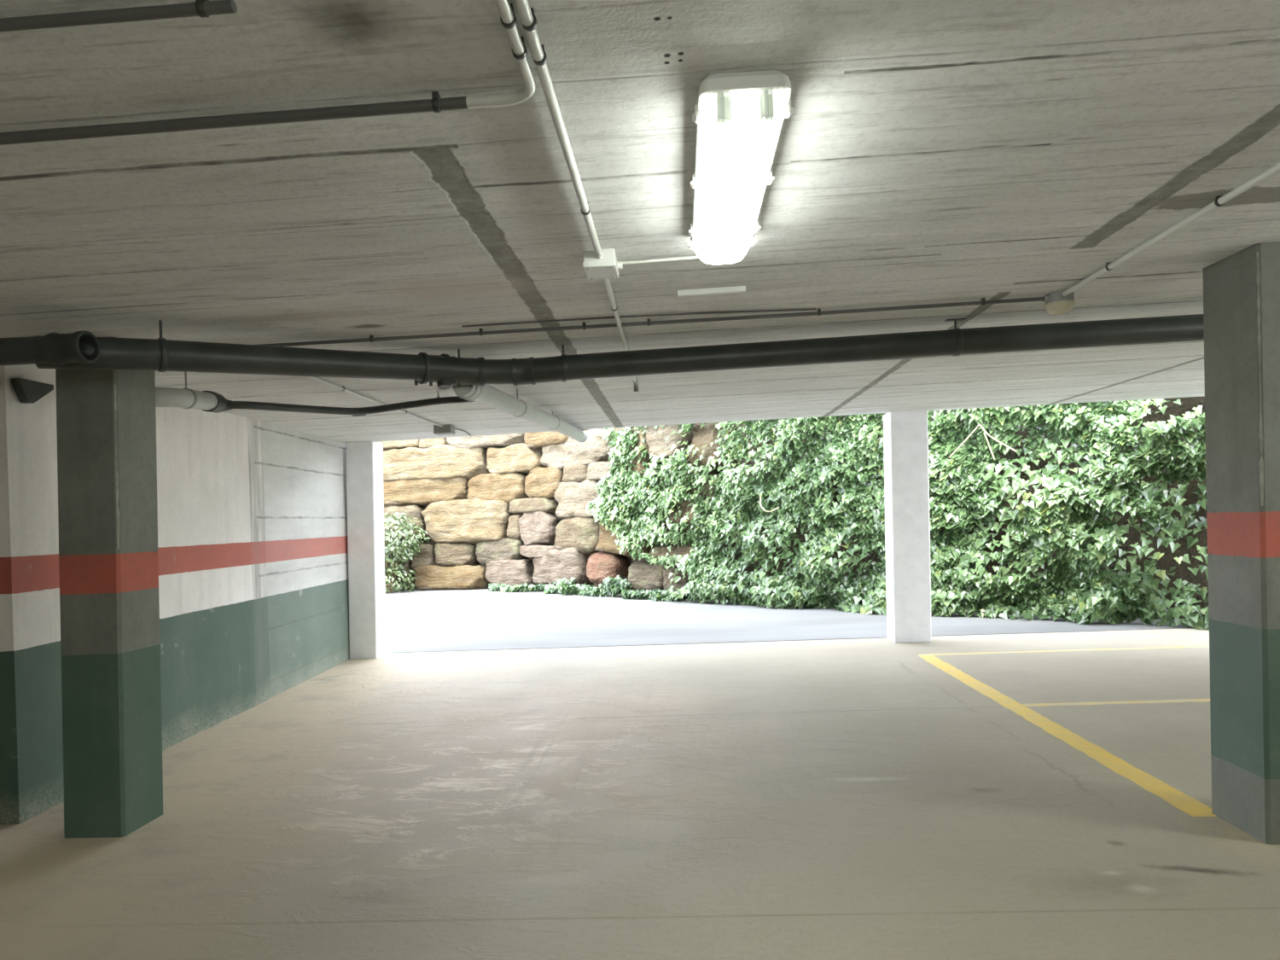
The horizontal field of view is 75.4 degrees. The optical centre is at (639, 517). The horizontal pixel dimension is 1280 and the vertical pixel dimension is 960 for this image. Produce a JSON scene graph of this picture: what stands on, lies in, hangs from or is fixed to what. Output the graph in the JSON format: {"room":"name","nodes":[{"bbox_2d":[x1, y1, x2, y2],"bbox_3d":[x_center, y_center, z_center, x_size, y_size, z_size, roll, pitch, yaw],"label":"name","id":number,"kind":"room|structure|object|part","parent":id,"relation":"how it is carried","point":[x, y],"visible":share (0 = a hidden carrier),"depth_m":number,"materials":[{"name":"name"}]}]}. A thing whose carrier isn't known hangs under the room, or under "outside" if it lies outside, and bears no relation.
{"room":"parking garage","nodes":[
{"label":"parking garage","id":0,"kind":"room"},
{"bbox_2d":[0,364,349,824],"bbox_3d":[-5.474,0.451,7.014,4.760,2.423,5.280,-2,0,3],"label":"wall","id":1,"kind":"structure","parent":0,"point":[253,596],"depth_m":6.15,"materials":[{"name":"white paint"}]},
{"bbox_2d":[11,378,53,403],"bbox_3d":[-3.229,-0.665,4.405,0.050,0.120,0.230,-2,0,3],"label":"wall bracket","id":2,"kind":"object","parent":1,"relation":"attached to","point":[27,391],"visible":1,"depth_m":4.35,"materials":[{"name":"black plastic"}]},
{"bbox_2d":[0,0,1279,442],"bbox_3d":[-0.472,-1.157,1.532,15.400,0.509,15.420,-2,0,3],"label":"ceiling","id":3,"kind":"structure","parent":0,"point":[928,152],"depth_m":2.52,"materials":[{"name":"concrete"}]},
{"bbox_2d":[0,330,100,366],"bbox_3d":[-5.091,-0.659,3.669,5.494,0.222,0.146,-2,0,3],"label":"drain pipe","id":4,"kind":"object","parent":3,"relation":"hanging from","point":[53,348],"visible":1,"depth_m":3.50,"materials":[{"name":"black plastic"}]},
{"bbox_2d":[0,0,237,32],"bbox_3d":[-4.326,-0.777,1.706,7.160,0.112,0.035,-2,0,3],"label":"conduit","id":5,"kind":"object","parent":3,"relation":"attached to","point":[203,8],"visible":1,"depth_m":1.54,"materials":[{"name":"metal"}]},
{"bbox_2d":[155,372,232,413],"bbox_3d":[-2.641,-0.742,4.759,0.244,0.271,0.774,-2,0,24],"label":"drain pipe","id":6,"kind":"object","parent":3,"relation":"hanging from","point":[186,398],"visible":0.48,"depth_m":4.74,"materials":[{"name":"grey plastic"}]},
{"bbox_3d":[-2.606,-0.807,4.750,0.011,0.143,0.011,-2,0,25],"label":"hanger rod","id":7,"kind":"part","parent":6,"relation":"part of","materials":[{"name":"metal"}]},
{"bbox_2d":[0,91,468,145],"bbox_3d":[-4.138,-0.783,2.119,7.495,0.122,0.033,-2,0,3],"label":"conduit","id":8,"kind":"object","parent":3,"relation":"attached to","point":[437,104],"visible":0.98,"depth_m":1.94,"materials":[{"name":"metal"}]},
{"bbox_2d":[232,391,476,416],"bbox_3d":[-1.759,-0.812,5.524,1.563,0.223,1.275,-2,0,3],"label":"pipe","id":9,"kind":"object","parent":3,"relation":"hanging from","point":[235,404],"visible":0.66,"depth_m":5.77,"materials":[{"name":"black plastic"}]},
{"bbox_2d":[306,376,442,426],"bbox_3d":[-2.015,-0.893,6.368,0.026,0.029,3.430,-2,0,3],"label":"conduit","id":10,"kind":"object","parent":3,"relation":"attached to","point":[342,388],"visible":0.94,"depth_m":6.04,"materials":[{"name":"metal"}]},
{"bbox_2d":[433,424,455,435],"bbox_3d":[-1.928,-0.867,8.147,0.176,0.088,0.175,-2,0,3],"label":"junction box","id":11,"kind":"object","parent":3,"relation":"attached to","point":[446,429],"visible":1,"depth_m":8.08,"materials":[{"name":"grey plastic"}]},
{"bbox_3d":[-1.927,-0.841,8.156,0.176,0.029,0.156,-2,0,3],"label":"lid","id":12,"kind":"part","parent":11,"relation":"part of","materials":[{"name":"grey plastic"}]},
{"bbox_2d":[454,427,471,436],"bbox_3d":[-1.852,-0.902,8.684,0.064,0.013,0.933,-2,0,0],"label":"cable","id":13,"kind":"object","parent":3,"relation":"attached to","point":[455,427],"visible":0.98,"depth_m":8.57,"materials":[{"name":"grey plastic"}]},
{"bbox_2d":[465,0,535,108],"bbox_3d":[-0.509,-0.967,-1.973,0.190,0.042,7.813,-2,0,3],"label":"conduit","id":14,"kind":"object","parent":3,"relation":"attached to","point":[508,18],"visible":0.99,"depth_m":1.78,"materials":[{"name":"metal"}]},
{"bbox_2d":[452,384,587,442],"bbox_3d":[-0.834,-0.835,6.970,0.149,0.263,4.412,-2,0,5],"label":"drain pipe","id":15,"kind":"object","parent":3,"relation":"hanging from","point":[490,396],"visible":0.78,"depth_m":5.92,"materials":[{"name":"grey plastic"}]},
{"bbox_2d":[514,0,602,256],"bbox_3d":[-0.367,-0.975,-1.406,0.034,0.038,8.960,-2,0,3],"label":"conduit","id":16,"kind":"object","parent":3,"relation":"attached to","point":[526,14],"visible":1,"depth_m":1.93,"materials":[{"name":"metal"}]},
{"bbox_2d":[582,248,622,279],"bbox_3d":[-0.140,-0.968,3.164,0.140,0.069,0.204,-2,0,3],"label":"junction box","id":17,"kind":"object","parent":3,"relation":"attached to","point":[607,265],"visible":0.93,"depth_m":3.09,"materials":[{"name":"grey plastic"}]},
{"bbox_3d":[-0.147,-0.948,3.164,0.123,0.022,0.166,-2,0,3],"label":"lid","id":18,"kind":"part","parent":17,"relation":"part of","materials":[{"name":"grey plastic"}]},
{"bbox_2d":[34,314,1204,389],"bbox_3d":[2.196,-0.972,4.396,9.728,0.282,1.198,-2,0,-3],"label":"drain pipe","id":19,"kind":"object","parent":3,"relation":"hanging from","point":[161,354],"visible":0.97,"depth_m":4.50,"materials":[{"name":"black plastic"}]},
{"bbox_3d":[-2.185,-0.855,3.773,0.011,0.090,0.011,-2,0,25],"label":"hanger rod","id":20,"kind":"part","parent":19,"relation":"part of","materials":[{"name":"metal"}]},
{"bbox_3d":[1.741,-1.066,4.569,0.100,0.058,0.040,-2,0,3],"label":"hanger rod","id":21,"kind":"part","parent":19,"relation":"part of","materials":[{"name":"metal"}]},
{"bbox_2d":[603,278,639,391],"bbox_3d":[-0.089,-0.961,4.652,0.038,0.088,2.828,-2,0,2],"label":"conduit","id":22,"kind":"object","parent":3,"relation":"attached to","point":[613,306],"visible":0.77,"depth_m":4.02,"materials":[{"name":"metal"}]},
{"bbox_2d":[461,308,816,327],"bbox_3d":[-0.003,-1.001,4.122,1.773,0.030,0.047,-2,0,0],"label":"cable","id":23,"kind":"object","parent":3,"relation":"attached to","point":[811,309],"visible":1,"depth_m":4.11,"materials":[{"name":"black plastic"}]},
{"bbox_2d":[257,296,1045,346],"bbox_3d":[-0.554,-0.964,4.227,5.160,0.084,0.042,-2,0,2],"label":"conduit","id":24,"kind":"object","parent":3,"relation":"attached to","point":[983,302],"visible":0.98,"depth_m":4.20,"materials":[{"name":"metal"}]},
{"bbox_2d":[622,255,699,264],"bbox_3d":[0.094,-0.999,3.205,0.366,0.018,0.014,-2,0,5],"label":"conduit","id":25,"kind":"object","parent":3,"relation":"attached to","point":[686,258],"visible":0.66,"depth_m":3.20,"materials":[{"name":"white plastic"}]},
{"bbox_2d":[677,285,745,296],"bbox_3d":[0.321,-1.013,3.700,0.304,0.024,0.028,-3,0,3],"label":"ceiling strip","id":26,"kind":"object","parent":3,"relation":"attached to","point":[740,288],"visible":1,"depth_m":3.69,"materials":[{"name":"white plastic"}]},
{"bbox_2d":[688,69,793,264],"bbox_3d":[0.267,-0.965,2.434,0.240,0.115,1.122,-2,0,3],"label":"lamp","id":27,"kind":"object","parent":3,"relation":"attached to","point":[739,117],"visible":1,"depth_m":2.11,"materials":[{"name":"white plastic"}]},
{"bbox_2d":[693,113,784,264],"bbox_3d":[0.270,-0.940,2.470,0.204,0.065,0.983,-2,0,3],"label":"diffuser","id":28,"kind":"object","parent":27,"relation":"attached to","point":[733,172],"depth_m":2.27,"materials":[{"name":"white plastic"}]},
{"bbox_2d":[1042,290,1074,315],"bbox_3d":[2.084,-1.064,4.114,0.141,0.098,0.132,-2,0,-44],"label":"lamp","id":29,"kind":"object","parent":3,"relation":"attached to","point":[1056,304],"visible":0.95,"depth_m":4.07,"materials":[{"name":"grey plastic"}]},
{"bbox_2d":[1062,162,1279,296],"bbox_3d":[1.821,-1.085,-0.971,0.043,0.034,10.040,-2,0,3],"label":"conduit","id":30,"kind":"object","parent":3,"relation":"attached to","point":[1219,200],"visible":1,"depth_m":3.05,"materials":[{"name":"metal"}]},
{"bbox_2d":[0,628,1279,959],"bbox_3d":[-0.361,1.590,1.622,15.400,0.250,15.600,-2,0,3],"label":"floor","id":31,"kind":"structure","parent":0,"point":[858,799],"depth_m":3.92,"materials":[{"name":"concrete"}]},
{"bbox_2d":[55,337,162,837],"bbox_3d":[-2.673,0.340,4.181,0.359,2.428,0.321,-2,0,3],"label":"concrete column","id":32,"kind":"structure","parent":31,"relation":"on","point":[106,421],"depth_m":4.03,"materials":[{"name":"concrete"},{"name":"green paint"},{"name":"red paint"}]},
{"bbox_2d":[345,441,386,659],"bbox_3d":[-3.100,0.360,9.377,0.361,2.420,0.310,-2,0,3],"label":"pillar","id":33,"kind":"structure","parent":31,"relation":"on","point":[364,459],"depth_m":9.22,"materials":[{"name":"paint"}]},
{"bbox_2d":[883,410,931,642],"bbox_3d":[2.929,0.093,9.079,0.450,2.487,0.320,-2,0,3],"label":"pillar","id":34,"kind":"structure","parent":31,"relation":"on","point":[905,438],"depth_m":8.92,"materials":[{"name":"paint"}]},
{"bbox_2d":[918,645,1209,656],"bbox_3d":[5.060,1.253,7.999,4.670,0.001,0.096,-2,0,3],"label":"parking line","id":35,"kind":"object","parent":31,"relation":"on","point":[1207,645],"visible":0.8,"depth_m":8.04,"materials":[{"name":"yellow paint"}]},
{"bbox_2d":[919,655,1217,816],"bbox_3d":[2.677,1.346,5.905,0.155,0.001,4.330,-2,0,3],"label":"parking line","id":36,"kind":"object","parent":31,"relation":"on","point":[1185,803],"visible":0.99,"depth_m":4.82,"materials":[{"name":"yellow paint"}]},
{"bbox_2d":[1022,698,1210,706],"bbox_3d":[5.018,1.255,5.826,4.545,0.001,0.091,-2,0,3],"label":"parking line","id":37,"kind":"object","parent":31,"relation":"on","point":[1186,700],"visible":0.73,"depth_m":5.91,"materials":[{"name":"yellow paint"}]},
{"bbox_2d":[1202,241,1279,844],"bbox_3d":[2.735,0.100,3.598,0.360,2.488,0.373,-2,0,3],"label":"concrete column","id":38,"kind":"structure","parent":31,"relation":"on","point":[1242,289],"depth_m":3.53,"materials":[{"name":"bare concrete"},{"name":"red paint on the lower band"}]},
{"bbox_2d":[385,588,1193,653],"bbox_3d":[-6.466,1.827,9.828,46.000,0.250,33.000,-2,0,3],"label":"driveway","id":39,"kind":"object","parent":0,"point":[428,620],"visible":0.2,"depth_m":11.17,"materials":[{"name":"grey concrete"}]},
{"bbox_2d":[384,543,415,590],"bbox_3d":[-5.826,1.152,19.235,1.395,1.193,0.778,-2,0,12],"label":"boulder","id":40,"kind":"object","parent":39,"relation":"on","point":[407,565],"visible":0.09,"depth_m":18.91,"materials":[{"name":"beige stone"}]},
{"bbox_2d":[384,504,428,542],"bbox_3d":[-5.733,0.141,19.349,1.641,0.976,0.856,-2,0,13],"label":"boulder","id":41,"kind":"object","parent":40,"relation":"on","point":[411,510],"visible":0.22,"depth_m":18.97,"materials":[{"name":"beige stone"}]},
{"bbox_2d":[384,512,430,593],"bbox_3d":[-5.587,0.789,18.425,1.850,1.827,1.058,-2,0,9],"label":"bush","id":42,"kind":"object","parent":39,"relation":"on","point":[395,550],"visible":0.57,"depth_m":18.22,"materials":[{"name":"green plant"}]},
{"bbox_2d":[413,564,490,590],"bbox_3d":[-4.215,1.358,18.819,1.793,0.643,0.777,-2,0,20],"label":"boulder","id":43,"kind":"object","parent":39,"relation":"on","point":[428,577],"visible":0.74,"depth_m":18.47,"materials":[{"name":"stone"}]},
{"bbox_2d":[434,542,478,566],"bbox_3d":[-4.143,0.840,18.867,1.062,0.623,0.658,-2,0,17],"label":"boulder","id":44,"kind":"object","parent":43,"relation":"on","point":[446,554],"visible":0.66,"depth_m":18.60,"materials":[{"name":"beige stone"}]},
{"bbox_2d":[485,558,536,586],"bbox_3d":[-2.793,1.235,18.190,1.241,0.700,0.673,-2,0,31],"label":"boulder","id":45,"kind":"object","parent":39,"relation":"on","point":[509,572],"visible":0.7,"depth_m":17.87,"materials":[{"name":"grey stone"}]},
{"bbox_2d":[487,575,686,601],"bbox_3d":[-1.266,1.316,16.107,0.569,0.451,5.648,-2,0,-44],"label":"ivy","id":46,"kind":"object","parent":39,"relation":"on","point":[612,586],"visible":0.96,"depth_m":15.60,"materials":[{"name":"green plant"}]},
{"bbox_2d":[627,559,674,591],"bbox_3d":[0.258,1.125,15.210,0.653,0.684,0.993,-2,0,-43],"label":"boulder","id":47,"kind":"object","parent":39,"relation":"on","point":[642,574],"visible":0.47,"depth_m":14.99,"materials":[{"name":"grey stone"}]},
{"bbox_2d":[662,565,699,597],"bbox_3d":[0.793,1.136,14.671,0.644,0.598,0.637,-2,0,45],"label":"boulder","id":48,"kind":"object","parent":39,"relation":"on","point":[682,582],"visible":0.25,"depth_m":14.45,"materials":[{"name":"grey stone"}]},
{"bbox_2d":[585,396,1209,629],"bbox_3d":[3.021,-0.550,12.213,11.341,3.889,1.274,-2,0,41],"label":"ivy","id":49,"kind":"object","parent":39,"relation":"on","point":[1010,593],"visible":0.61,"depth_m":10.98,"materials":[{"name":"green plant"}]},
{"bbox_2d":[759,496,779,511],"bbox_3d":[1.964,-0.209,12.697,0.097,0.242,0.353,-2,0,-44],"label":"stem","id":50,"kind":"object","parent":49,"relation":"in","point":[760,497],"visible":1,"depth_m":12.69,"materials":[{"name":"green plant"}]},
{"bbox_2d":[948,424,1016,459],"bbox_3d":[4.367,-0.971,10.620,0.849,0.467,0.086,-2,0,42],"label":"stem","id":51,"kind":"object","parent":49,"relation":"attached to","point":[985,431],"visible":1,"depth_m":10.54,"materials":[{"name":"plant"}]},
{"bbox_2d":[382,395,1208,619],"bbox_3d":[1.265,-0.690,20.061,34.300,4.380,13.922,-2,0,27],"label":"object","id":52,"kind":"object","parent":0,"point":[1166,561],"visible":0.01,"depth_m":10.58,"materials":[{"name":"green plant"}]},
{"bbox_2d":[411,544,436,570],"bbox_3d":[-4.938,0.909,19.071,0.565,0.626,0.608,-2,0,12],"label":"boulder","id":53,"kind":"object","parent":52,"relation":"on","point":[427,555],"visible":0.55,"depth_m":18.81,"materials":[{"name":"beige stone"}]},
{"bbox_2d":[382,444,491,481],"bbox_3d":[-4.859,-1.215,19.218,3.027,0.884,0.870,-2,0,17],"label":"stone","id":54,"kind":"object","parent":52,"relation":"on","point":[440,461],"visible":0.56,"depth_m":18.81,"materials":[{"name":"beige stone"}]},
{"bbox_2d":[378,439,419,451],"bbox_3d":[-5.596,-1.787,19.456,1.099,0.433,0.618,-2,0,11],"label":"boulder","id":55,"kind":"object","parent":54,"relation":"on","point":[386,445],"visible":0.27,"depth_m":19.16,"materials":[{"name":"beige stone"}]},
{"bbox_2d":[418,437,447,448],"bbox_3d":[-4.726,-1.786,19.278,0.684,0.473,0.658,-2,0,12],"label":"boulder","id":56,"kind":"object","parent":54,"relation":"on","point":[423,443],"visible":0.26,"depth_m":18.98,"materials":[{"name":"beige stone"}]},
{"bbox_2d":[475,537,528,564],"bbox_3d":[-3.030,0.746,18.359,1.314,0.638,0.661,-2,0,27],"label":"boulder","id":57,"kind":"object","parent":52,"relation":"on","point":[503,549],"visible":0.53,"depth_m":18.06,"materials":[{"name":"grey stone"}]},
{"bbox_2d":[421,499,516,545],"bbox_3d":[-3.850,0.123,18.756,2.319,1.099,0.886,-2,0,22],"label":"stone","id":58,"kind":"object","parent":57,"relation":"on","point":[459,520],"visible":0.78,"depth_m":18.39,"materials":[{"name":"beige stone"}]},
{"bbox_2d":[383,477,469,506],"bbox_3d":[-5.170,-0.595,19.285,2.682,0.772,0.780,-2,0,12],"label":"boulder","id":59,"kind":"object","parent":58,"relation":"on","point":[422,492],"visible":0.48,"depth_m":18.91,"materials":[{"name":"stone"}]},
{"bbox_2d":[466,472,529,503],"bbox_3d":[-3.071,-0.638,18.562,1.586,0.740,0.791,-2,0,31],"label":"boulder","id":60,"kind":"object","parent":58,"relation":"on","point":[507,487],"visible":0.68,"depth_m":18.19,"materials":[{"name":"stone"}]},
{"bbox_2d":[486,442,545,474],"bbox_3d":[-2.647,-1.273,18.342,1.557,0.712,0.776,-2,0,33],"label":"boulder","id":61,"kind":"object","parent":60,"relation":"on","point":[516,457],"visible":0.61,"depth_m":18.03,"materials":[{"name":"beige stone"}]},
{"bbox_2d":[446,432,525,449],"bbox_3d":[-3.377,-1.853,18.757,2.160,0.660,0.768,-2,0,25],"label":"boulder","id":62,"kind":"object","parent":61,"relation":"on","point":[496,440],"visible":0.27,"depth_m":18.42,"materials":[{"name":"stone"}]},
{"bbox_2d":[506,514,523,539],"bbox_3d":[-2.614,0.207,18.165,0.437,0.571,0.676,-2,0,25],"label":"boulder","id":63,"kind":"object","parent":57,"relation":"on","point":[513,531],"visible":0.52,"depth_m":17.89,"materials":[{"name":"beige stone"}]},
{"bbox_2d":[508,497,558,514],"bbox_3d":[-2.200,-0.247,17.855,1.396,0.400,0.630,-2,0,39],"label":"boulder","id":64,"kind":"object","parent":52,"relation":"on","point":[520,506],"visible":0.69,"depth_m":17.53,"materials":[{"name":"beige stone"}]},
{"bbox_2d":[524,466,563,498],"bbox_3d":[-1.911,-0.724,17.657,1.203,0.742,0.703,-2,0,42],"label":"boulder","id":65,"kind":"object","parent":64,"relation":"on","point":[540,482],"visible":0.56,"depth_m":17.37,"materials":[{"name":"stone"}]},
{"bbox_2d":[519,545,556,558],"bbox_3d":[-1.997,0.726,17.613,1.153,0.331,0.618,-2,0,42],"label":"boulder","id":66,"kind":"object","parent":52,"relation":"on","point":[530,551],"visible":0.61,"depth_m":17.41,"materials":[{"name":"grey stone"}]},
{"bbox_2d":[518,511,563,545],"bbox_3d":[-2.057,0.223,17.737,1.039,0.818,0.725,-2,0,40],"label":"boulder","id":67,"kind":"object","parent":66,"relation":"on","point":[538,527],"visible":0.74,"depth_m":17.44,"materials":[{"name":"grey stone"}]},
{"bbox_2d":[523,429,585,449],"bbox_3d":[-1.770,-1.782,17.703,1.571,0.690,0.798,-2,0,45],"label":"boulder","id":68,"kind":"object","parent":52,"relation":"on","point":[533,440],"visible":0.28,"depth_m":17.49,"materials":[{"name":"stone"}]},
{"bbox_2d":[532,547,591,585],"bbox_3d":[-1.539,1.020,17.225,0.814,0.874,1.651,-2,0,-43],"label":"boulder","id":69,"kind":"object","parent":52,"relation":"on","point":[555,564],"visible":0.61,"depth_m":16.81,"materials":[{"name":"grey stone"}]},
{"bbox_2d":[553,517,599,554],"bbox_3d":[-1.105,0.362,16.841,0.794,0.802,1.588,-2,0,-43],"label":"boulder","id":70,"kind":"object","parent":69,"relation":"on","point":[579,533],"visible":0.54,"depth_m":16.43,"materials":[{"name":"beige stone"}]},
{"bbox_2d":[554,479,600,518],"bbox_3d":[-1.027,-0.336,16.819,1.616,0.893,0.784,-2,0,44],"label":"boulder","id":71,"kind":"object","parent":70,"relation":"on","point":[573,497],"visible":0.56,"depth_m":16.65,"materials":[{"name":"stone"}]},
{"bbox_2d":[562,464,587,482],"bbox_3d":[-1.152,-0.884,16.941,0.617,0.423,0.846,-2,0,-44],"label":"boulder","id":72,"kind":"object","parent":71,"relation":"on","point":[574,473],"visible":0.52,"depth_m":16.70,"materials":[{"name":"beige stone"}]},
{"bbox_2d":[539,428,622,470],"bbox_3d":[-1.114,-1.360,17.025,0.830,0.800,2.382,-2,0,-41],"label":"boulder","id":73,"kind":"object","parent":52,"relation":"on","point":[571,452],"visible":0.47,"depth_m":16.65,"materials":[{"name":"stone"}]},
{"bbox_2d":[586,551,628,585],"bbox_3d":[-0.631,0.986,16.174,0.651,0.672,0.958,-2,0,-45],"label":"boulder","id":74,"kind":"object","parent":52,"relation":"on","point":[601,565],"visible":0.72,"depth_m":15.88,"materials":[{"name":"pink stone"}]},
{"bbox_2d":[595,519,656,556],"bbox_3d":[-0.240,0.371,15.823,0.714,0.765,1.286,-2,0,-42],"label":"boulder","id":75,"kind":"object","parent":52,"relation":"on","point":[607,544],"visible":0.31,"depth_m":15.73,"materials":[{"name":"stone"}]},
{"bbox_2d":[602,477,660,520],"bbox_3d":[-0.150,-0.326,15.809,0.725,0.884,1.412,-2,0,-38],"label":"boulder","id":76,"kind":"object","parent":75,"relation":"on","point":[657,508],"visible":0.07,"depth_m":15.51,"materials":[{"name":"beige stone"}]},
{"bbox_2d":[586,461,624,481],"bbox_3d":[-0.570,-0.918,16.315,0.635,0.418,0.912,-2,0,-42],"label":"boulder","id":77,"kind":"object","parent":76,"relation":"on","point":[596,470],"visible":0.37,"depth_m":16.14,"materials":[{"name":"stone"}]},
{"bbox_2d":[615,430,661,478],"bbox_3d":[0.008,-1.196,15.738,0.710,0.956,0.917,-2,0,-42],"label":"boulder","id":78,"kind":"object","parent":76,"relation":"on","point":[639,467],"visible":0.37,"depth_m":15.31,"materials":[{"name":"beige stone"}]},
{"bbox_2d":[645,423,698,460],"bbox_3d":[0.625,-1.402,15.104,0.689,0.753,0.977,-2,0,-44],"label":"boulder","id":79,"kind":"object","parent":52,"relation":"on","point":[658,445],"visible":0.43,"depth_m":14.82,"materials":[{"name":"stone"}]},
{"bbox_2d":[648,545,708,563],"bbox_3d":[0.758,0.651,14.747,1.303,0.338,0.614,-2,0,45],"label":"boulder","id":80,"kind":"object","parent":52,"relation":"on","point":[684,549],"visible":0.49,"depth_m":14.55,"materials":[{"name":"beige stone"}]},
{"bbox_2d":[662,473,737,529],"bbox_3d":[1.064,-0.285,14.635,1.541,0.934,0.856,-2,0,40],"label":"boulder","id":81,"kind":"object","parent":52,"relation":"on","point":[684,508],"visible":0.24,"depth_m":14.32,"materials":[{"name":"beige stone"}]},
{"bbox_2d":[688,422,737,472],"bbox_3d":[1.284,-1.228,14.413,0.711,0.889,0.804,-2,0,-44],"label":"boulder","id":82,"kind":"object","parent":52,"relation":"on","point":[705,435],"visible":0.48,"depth_m":14.17,"materials":[{"name":"beige stone"}]}
]}

